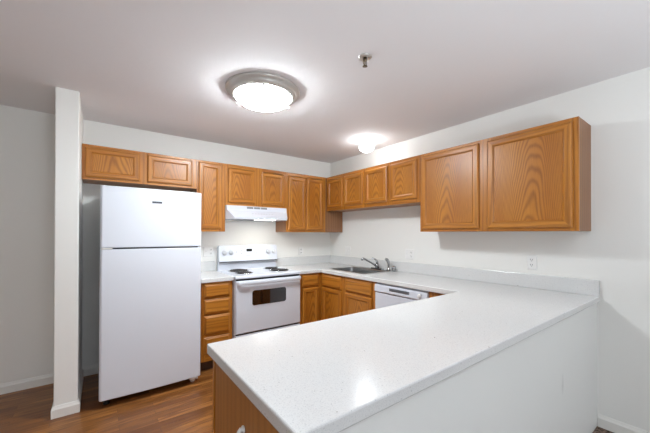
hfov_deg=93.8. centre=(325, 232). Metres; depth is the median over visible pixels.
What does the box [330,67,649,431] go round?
wall
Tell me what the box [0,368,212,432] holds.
floor
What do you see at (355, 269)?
sink
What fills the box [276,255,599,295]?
backsplash
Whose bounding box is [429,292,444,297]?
filler panel
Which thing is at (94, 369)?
baseboard
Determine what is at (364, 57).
sprinkler
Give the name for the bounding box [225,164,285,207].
upper cabinet
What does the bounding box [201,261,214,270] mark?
backsplash
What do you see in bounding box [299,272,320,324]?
base cabinet
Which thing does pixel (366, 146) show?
ceiling light
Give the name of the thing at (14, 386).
baseboard
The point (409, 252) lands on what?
wall outlet
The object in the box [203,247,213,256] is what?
wall outlet
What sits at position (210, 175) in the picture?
upper cabinet
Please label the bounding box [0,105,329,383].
wall
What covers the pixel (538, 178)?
upper cabinet
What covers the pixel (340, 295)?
base cabinet
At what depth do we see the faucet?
3.70 m
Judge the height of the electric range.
1.206 m
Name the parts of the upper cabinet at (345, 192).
door, panel, panel, door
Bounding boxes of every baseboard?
[0,373,53,394]
[51,368,83,419]
[82,364,98,375]
[597,414,649,432]
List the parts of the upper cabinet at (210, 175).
door, panel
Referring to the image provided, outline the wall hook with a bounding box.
[237,425,244,432]
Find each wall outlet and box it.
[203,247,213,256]
[299,247,302,254]
[406,249,413,259]
[527,255,536,269]
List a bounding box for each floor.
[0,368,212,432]
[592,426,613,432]
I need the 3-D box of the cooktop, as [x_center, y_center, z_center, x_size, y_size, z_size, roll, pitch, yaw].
[-0.784,0.458,3.528,0.771,0.030,0.630,0,0,-37]
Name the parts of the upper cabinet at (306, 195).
door, panel, frame, door, panel, blind panel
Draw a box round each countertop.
[201,261,233,282]
[207,255,599,432]
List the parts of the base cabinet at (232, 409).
frame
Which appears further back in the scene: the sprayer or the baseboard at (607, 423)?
the sprayer
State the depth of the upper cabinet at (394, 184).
3.26 m
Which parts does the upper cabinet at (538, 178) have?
panel, door, panel, door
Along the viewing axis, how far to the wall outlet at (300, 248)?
4.31 m
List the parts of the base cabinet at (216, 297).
drawer, drawer, drawer, drawer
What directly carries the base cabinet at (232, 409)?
on the floor at (186, 406)
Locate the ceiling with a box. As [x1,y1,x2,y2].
[0,0,649,162]
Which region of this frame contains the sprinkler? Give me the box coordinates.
[358,53,371,67]
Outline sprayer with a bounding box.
[385,258,390,270]
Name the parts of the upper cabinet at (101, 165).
door, panel, door, panel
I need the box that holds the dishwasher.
[375,282,428,308]
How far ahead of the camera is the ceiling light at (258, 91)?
2.15 m
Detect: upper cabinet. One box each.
[82,143,196,191]
[190,160,224,231]
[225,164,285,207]
[276,172,342,231]
[327,169,376,211]
[364,155,419,208]
[420,116,590,231]
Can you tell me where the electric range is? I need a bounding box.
[217,245,300,338]
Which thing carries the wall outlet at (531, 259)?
attached to the wall at (615, 252)
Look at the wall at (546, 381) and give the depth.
1.36 m
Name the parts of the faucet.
spout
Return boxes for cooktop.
[217,267,300,279]
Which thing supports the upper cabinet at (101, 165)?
attached to the wall at (27, 137)
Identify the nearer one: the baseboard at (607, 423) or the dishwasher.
the baseboard at (607, 423)
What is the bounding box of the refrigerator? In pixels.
[99,185,200,404]
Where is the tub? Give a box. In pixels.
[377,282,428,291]
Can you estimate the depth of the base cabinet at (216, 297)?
2.98 m
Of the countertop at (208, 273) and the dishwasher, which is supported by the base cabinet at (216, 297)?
the countertop at (208, 273)
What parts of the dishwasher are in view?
panel, control panel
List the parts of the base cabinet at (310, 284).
drawer, door, panel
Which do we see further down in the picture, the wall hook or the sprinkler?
the wall hook
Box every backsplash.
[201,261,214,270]
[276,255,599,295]
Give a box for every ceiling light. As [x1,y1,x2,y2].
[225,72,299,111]
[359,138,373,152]
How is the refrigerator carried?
on the floor at (186, 406)
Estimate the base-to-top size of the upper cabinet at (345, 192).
0.466 m
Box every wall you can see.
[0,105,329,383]
[53,87,82,406]
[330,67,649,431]
[339,303,597,432]
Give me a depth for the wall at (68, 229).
2.27 m
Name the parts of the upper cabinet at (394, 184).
panel, door, door, panel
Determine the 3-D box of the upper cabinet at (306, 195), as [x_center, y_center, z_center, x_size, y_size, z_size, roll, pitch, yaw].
[-0.209,-0.387,4.233,0.926,0.758,0.309,0,0,-37]
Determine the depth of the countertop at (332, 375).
1.22 m
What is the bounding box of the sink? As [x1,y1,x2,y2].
[328,266,391,273]
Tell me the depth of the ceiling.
1.88 m
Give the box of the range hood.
[225,205,286,221]
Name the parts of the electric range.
control panel, storage drawer, oven door, window trim, oven handle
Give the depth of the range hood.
3.52 m
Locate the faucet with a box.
[361,258,383,269]
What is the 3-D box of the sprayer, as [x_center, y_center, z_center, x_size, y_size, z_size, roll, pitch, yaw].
[0.729,0.370,3.581,0.071,0.150,0.051,0,0,8]
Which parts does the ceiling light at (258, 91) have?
lamp shade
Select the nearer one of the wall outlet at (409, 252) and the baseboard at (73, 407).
the baseboard at (73, 407)
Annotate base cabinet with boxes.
[200,281,231,370]
[213,360,278,432]
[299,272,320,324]
[321,273,376,319]
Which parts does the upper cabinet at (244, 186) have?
door, panel, door, panel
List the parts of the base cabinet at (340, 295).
panel, door, false drawer, false drawer, door, panel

